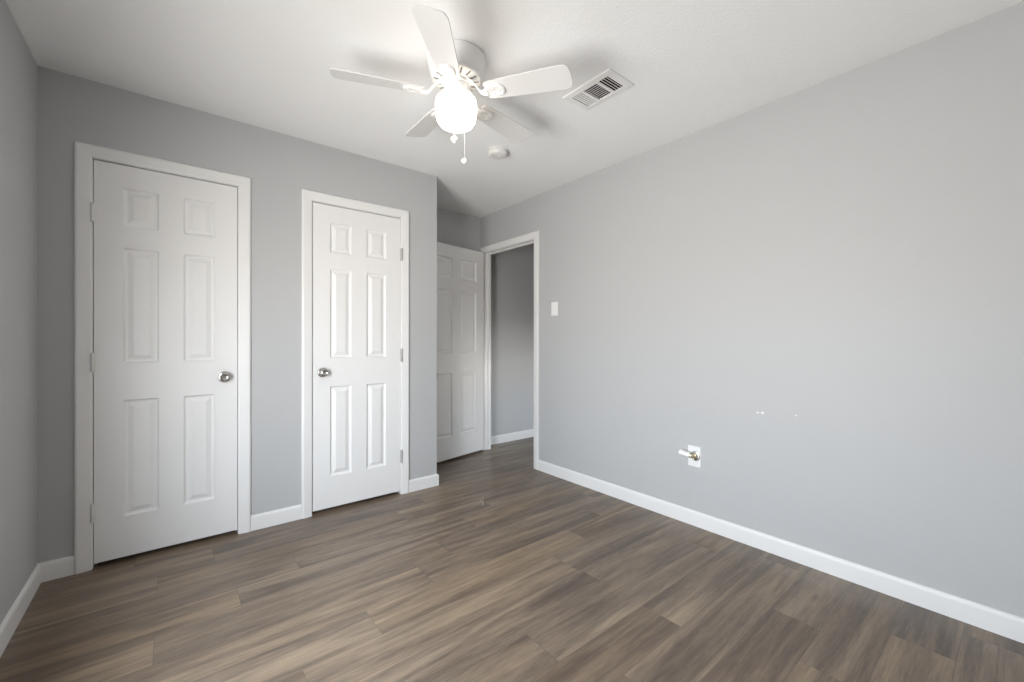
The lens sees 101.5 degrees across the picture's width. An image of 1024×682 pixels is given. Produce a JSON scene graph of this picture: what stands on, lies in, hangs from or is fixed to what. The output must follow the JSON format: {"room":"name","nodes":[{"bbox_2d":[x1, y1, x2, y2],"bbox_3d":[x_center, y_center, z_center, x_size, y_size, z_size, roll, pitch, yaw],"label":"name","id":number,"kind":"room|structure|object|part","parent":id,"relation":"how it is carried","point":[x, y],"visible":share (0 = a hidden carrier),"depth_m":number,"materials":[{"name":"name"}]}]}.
{"room":"empty bedroom","nodes":[
{"label":"empty bedroom","id":0,"kind":"room"},
{"bbox_2d":[0,0,37,624],"bbox_3d":[-1.403,-0.076,0.878,0.080,2.440,4.351,0,0,-39],"label":"wall","id":1,"kind":"structure","parent":0,"point":[18,67],"depth_m":1.73,"materials":[{"name":"grey paint"}]},
{"bbox_2d":[37,66,436,562],"bbox_3d":[-1.450,-0.079,2.683,2.116,2.440,0.105,0,0,-39],"label":"wall","id":2,"kind":"structure","parent":0,"point":[70,108],"depth_m":2.54,"materials":[{"name":"grey paint"}]},
{"bbox_2d":[74,141,250,573],"bbox_3d":[-1.886,0.082,2.319,0.737,2.118,0.122,0,0,-39],"label":"door frame","id":3,"kind":"structure","parent":2,"relation":"attached to","point":[85,154],"depth_m":2.08,"materials":[{"name":"white paint"}]},
{"bbox_2d":[90,160,237,563],"bbox_3d":[-1.858,0.105,2.278,0.616,2.024,0.082,0,0,-39],"label":"door","id":4,"kind":"structure","parent":2,"relation":"in","point":[163,363],"depth_m":2.26,"materials":[{"name":"white paint"}]},
{"bbox_3d":[-1.965,-0.693,2.220,0.142,0.199,0.035,0,0,-39],"label":"raised panel","id":5,"kind":"part","parent":4,"relation":"part of","materials":[{"name":"white paint"}]},
{"bbox_3d":[-1.966,-0.184,2.221,0.142,0.597,0.035,0,0,-39],"label":"raised panel","id":6,"kind":"part","parent":4,"relation":"part of","materials":[{"name":"white paint"}]},
{"bbox_3d":[-1.966,0.606,2.223,0.142,0.603,0.035,0,0,-39],"label":"raised panel","id":7,"kind":"part","parent":4,"relation":"part of","materials":[{"name":"white paint"}]},
{"bbox_3d":[-1.774,-0.693,2.375,0.142,0.199,0.035,0,0,-39],"label":"raised panel","id":8,"kind":"part","parent":4,"relation":"part of","materials":[{"name":"white paint"}]},
{"bbox_3d":[-1.774,-0.184,2.376,0.142,0.597,0.035,0,0,-39],"label":"raised panel","id":9,"kind":"part","parent":4,"relation":"part of","materials":[{"name":"white paint"}]},
{"bbox_3d":[-1.775,0.606,2.377,0.142,0.603,0.035,0,0,-39],"label":"raised panel","id":10,"kind":"part","parent":4,"relation":"part of","materials":[{"name":"white paint"}]},
{"bbox_3d":[-1.655,0.209,2.414,0.052,0.052,0.036,0,0,-39],"label":"knob","id":11,"kind":"part","parent":4,"relation":"part of","materials":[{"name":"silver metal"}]},
{"bbox_2d":[251,504,301,530],"bbox_3d":[-1.460,1.095,2.601,0.279,0.090,0.013,0,0,-39],"label":"baseboard","id":12,"kind":"structure","parent":2,"relation":"attached to","point":[288,514],"depth_m":2.59,"materials":[{"name":"white paint"}]},
{"bbox_2d":[301,189,408,518],"bbox_3d":[-1.095,0.082,2.959,0.738,2.118,0.122,0,0,-39],"label":"door frame","id":13,"kind":"structure","parent":2,"relation":"attached to","point":[308,196],"depth_m":2.72,"materials":[{"name":"white paint"}]},
{"bbox_2d":[312,202,402,511],"bbox_3d":[-1.061,0.105,2.923,0.617,2.024,0.082,0,0,-39],"label":"door","id":14,"kind":"structure","parent":2,"relation":"in","point":[357,256],"depth_m":2.91,"materials":[{"name":"white paint"}]},
{"bbox_3d":[-1.236,0.209,2.752,0.052,0.052,0.036,0,0,-39],"label":"knob","id":15,"kind":"part","parent":14,"relation":"part of","materials":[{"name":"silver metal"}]},
{"bbox_3d":[-1.174,-0.693,2.861,0.142,0.199,0.035,0,0,-39],"label":"raised panel","id":16,"kind":"part","parent":14,"relation":"part of","materials":[{"name":"white paint"}]},
{"bbox_3d":[-1.175,-0.184,2.862,0.142,0.597,0.035,0,0,-39],"label":"raised panel","id":17,"kind":"part","parent":14,"relation":"part of","materials":[{"name":"white paint"}]},
{"bbox_3d":[-1.175,0.606,2.863,0.142,0.603,0.035,0,0,-39],"label":"raised panel","id":18,"kind":"part","parent":14,"relation":"part of","materials":[{"name":"white paint"}]},
{"bbox_3d":[-0.983,-0.693,3.016,0.142,0.199,0.035,0,0,-39],"label":"raised panel","id":19,"kind":"part","parent":14,"relation":"part of","materials":[{"name":"white paint"}]},
{"bbox_3d":[-0.983,-0.184,3.017,0.142,0.597,0.035,0,0,-39],"label":"raised panel","id":20,"kind":"part","parent":14,"relation":"part of","materials":[{"name":"white paint"}]},
{"bbox_3d":[-0.984,0.606,3.018,0.142,0.603,0.035,0,0,-39],"label":"raised panel","id":21,"kind":"part","parent":14,"relation":"part of","materials":[{"name":"white paint"}]},
{"bbox_2d":[437,208,480,251],"bbox_3d":[-1.535,-0.081,3.502,3.015,2.440,0.105,0,0,-39],"label":"wall","id":22,"kind":"structure","parent":0,"point":[457,229],"depth_m":4.24,"materials":[{"name":"grey paint"}]},
{"bbox_2d":[437,242,483,462],"bbox_3d":[-0.547,0.103,4.041,0.130,2.028,0.778,0,0,40],"label":"door","id":23,"kind":"structure","parent":22,"relation":"in","point":[460,271],"depth_m":4.06,"materials":[{"name":"white paint"}]},
{"bbox_3d":[-0.652,-0.694,3.911,0.035,0.199,0.222,0,0,40],"label":"raised panel","id":24,"kind":"part","parent":23,"relation":"part of","materials":[{"name":"white paint"}]},
{"bbox_3d":[-0.653,-0.185,3.911,0.035,0.597,0.222,0,0,40],"label":"raised panel","id":25,"kind":"part","parent":23,"relation":"part of","materials":[{"name":"white paint"}]},
{"bbox_3d":[-0.654,0.605,3.913,0.035,0.603,0.222,0,0,40],"label":"raised panel","id":26,"kind":"part","parent":23,"relation":"part of","materials":[{"name":"white paint"}]},
{"bbox_3d":[-0.444,-0.694,4.162,0.035,0.199,0.222,0,0,40],"label":"raised panel","id":27,"kind":"part","parent":23,"relation":"part of","materials":[{"name":"white paint"}]},
{"bbox_3d":[-0.445,-0.185,4.163,0.035,0.597,0.222,0,0,40],"label":"raised panel","id":28,"kind":"part","parent":23,"relation":"part of","materials":[{"name":"white paint"}]},
{"bbox_3d":[-0.446,0.605,4.165,0.035,0.603,0.222,0,0,40],"label":"raised panel","id":29,"kind":"part","parent":23,"relation":"part of","materials":[{"name":"white paint"}]},
{"bbox_2d":[0,437,1023,681],"bbox_3d":[0.699,1.183,2.650,5.416,0.081,4.245,0,0,-39],"label":"floor","id":30,"kind":"structure","parent":0,"point":[504,569],"depth_m":1.81,"materials":[{"name":"brown wood"}]},
{"bbox_2d":[491,244,533,435],"bbox_3d":[0.550,-0.081,5.298,2.316,2.440,0.105,0,0,-39],"label":"wall","id":31,"kind":"structure","parent":0,"point":[512,271],"depth_m":4.80,"materials":[{"name":"grey paint"}]},
{"bbox_2d":[491,429,533,444],"bbox_3d":[1.203,1.095,4.492,2.316,0.090,1.975,0,0,-39],"label":"baseboard","id":32,"kind":"structure","parent":31,"relation":"attached to","point":[497,439],"depth_m":4.78,"materials":[{"name":"white paint"}]},
{"bbox_2d":[5,0,1023,216],"bbox_3d":[0.668,-1.337,2.605,5.521,0.080,4.435,0,0,-39],"label":"ceiling","id":33,"kind":"structure","parent":0,"point":[693,66],"depth_m":1.93,"materials":[{"name":"paint"}]},
{"bbox_2d":[329,5,572,163],"bbox_3d":[-0.265,-1.078,1.953,1.037,0.437,1.019,0,0,-39],"label":"ceiling fan","id":34,"kind":"object","parent":33,"relation":"hanging from","point":[456,67],"visible":1,"depth_m":1.84,"materials":[{"name":"white metal"}]},
{"bbox_3d":[-0.587,-1.139,1.832,0.387,0.044,0.126,0,0,-16],"label":"blade","id":35,"kind":"part","parent":34,"relation":"part of","materials":[{"name":"white wood"}]},
{"bbox_3d":[-0.446,-1.149,2.211,0.126,0.048,0.387,0,0,-34],"label":"blade","id":36,"kind":"part","parent":34,"relation":"part of","materials":[{"name":"white wood"}]},
{"bbox_3d":[-0.402,-1.151,1.885,0.178,0.076,0.068,0,0,-16],"label":"blade arm","id":37,"kind":"part","parent":34,"relation":"part of","materials":[{"name":"white metal"}]},
{"bbox_3d":[-0.271,-1.112,1.581,0.126,0.047,0.387,0,0,2],"label":"blade","id":38,"kind":"part","parent":34,"relation":"part of","materials":[{"name":"white wood"}]},
{"bbox_3d":[-0.264,-1.142,1.774,0.068,0.085,0.178,0,0,2],"label":"blade arm","id":39,"kind":"part","parent":34,"relation":"part of","materials":[{"name":"white metal"}]},
{"bbox_3d":[-0.280,-0.978,2.030,0.037,0.040,0.037,0,0,-39],"label":"pull knob","id":40,"kind":"part","parent":34,"relation":"part of","materials":[{"name":"white plastic"}]},
{"bbox_3d":[-0.257,-1.050,1.925,0.190,0.152,0.190,0,0,-39],"label":"lamp shade","id":41,"kind":"part","parent":34,"relation":"part of","materials":[{"name":"white glass"}]},
{"bbox_3d":[-0.230,-0.873,2.030,0.033,0.026,0.033,0,0,-39],"label":"pull knob","id":42,"kind":"part","parent":34,"relation":"part of","materials":[{"name":"white plastic"}]},
{"bbox_3d":[-0.162,-1.150,2.042,0.068,0.077,0.178,0,0,38],"label":"blade arm","id":43,"kind":"part","parent":34,"relation":"part of","materials":[{"name":"white metal"}]},
{"bbox_3d":[-0.115,-1.141,1.871,0.178,0.085,0.068,0,0,20],"label":"blade arm","id":44,"kind":"part","parent":34,"relation":"part of","materials":[{"name":"white metal"}]},
{"bbox_3d":[-0.043,-1.132,2.194,0.126,0.028,0.387,0,0,38],"label":"blade","id":45,"kind":"part","parent":34,"relation":"part of","materials":[{"name":"white wood"}]},
{"bbox_3d":[0.066,-1.109,1.805,0.387,0.044,0.126,0,0,20],"label":"blade","id":46,"kind":"part","parent":34,"relation":"part of","materials":[{"name":"white wood"}]},
{"bbox_2d":[488,146,507,159],"bbox_3d":[-0.097,-1.275,2.856,0.140,0.045,0.140,0,0,-39],"label":"smoke detector","id":47,"kind":"object","parent":33,"relation":"attached to","point":[495,152],"visible":1,"depth_m":2.82,"materials":[{"name":"beige plastic"}]},
{"bbox_3d":[-0.097,-1.292,2.856,0.140,0.010,0.140,0,0,-39],"label":"plate","id":48,"kind":"part","parent":47,"relation":"part of","materials":[{"name":"beige plastic"}]},
{"bbox_2d":[562,68,634,110],"bbox_3d":[0.443,-1.291,2.168,0.200,0.010,0.310,0,0,-39],"label":"ceiling vent","id":49,"kind":"object","parent":33,"relation":"in","point":[604,86],"visible":1,"depth_m":2.15,"materials":[{"name":"white metal"}]},
{"bbox_2d":[481,1,1023,617],"bbox_3d":[0.972,-0.077,2.868,0.086,2.440,4.246,0,0,-39],"label":"wall","id":50,"kind":"structure","parent":0,"point":[817,290],"depth_m":2.08,"materials":[{"name":"grey paint"}]},
{"bbox_2d":[480,230,538,469],"bbox_3d":[-0.020,0.081,4.080,0.102,2.118,0.909,0,0,-39],"label":"door frame","id":51,"kind":"structure","parent":50,"relation":"attached to","point":[533,237],"depth_m":4.14,"materials":[{"name":"white paint"}]},
{"bbox_2d":[551,302,557,315],"bbox_3d":[0.358,-0.273,3.549,0.012,0.117,0.076,0,0,-39],"label":"light switch","id":52,"kind":"object","parent":50,"relation":"attached to","point":[554,305],"visible":1,"depth_m":3.54,"materials":[{"name":"white plastic"}]},
{"bbox_2d":[679,445,700,467],"bbox_3d":[1.099,0.716,2.594,0.061,0.126,0.119,0,0,-39],"label":"wall outlet","id":53,"kind":"object","parent":50,"relation":"attached to","point":[693,453],"visible":1,"depth_m":2.59,"materials":[{"name":"white plastic"}]},
{"bbox_3d":[1.132,0.716,2.598,0.006,0.126,0.083,0,0,-39],"label":"wall plate","id":54,"kind":"part","parent":53,"relation":"part of","materials":[{"name":"white plastic"}]},
{"bbox_3d":[-0.886,-0.080,3.584,0.105,2.440,0.586,0,0,-39],"label":"wall","id":55,"kind":"structure","parent":0,"visible":0},
{"bbox_2d":[409,474,438,492],"bbox_3d":[-0.560,1.095,3.774,1.118,0.090,0.704,0,0,-39],"label":"baseboard","id":56,"kind":"structure","parent":55,"relation":"attached to","point":[429,481],"depth_m":3.22,"materials":[{"name":"white paint"}]}
]}

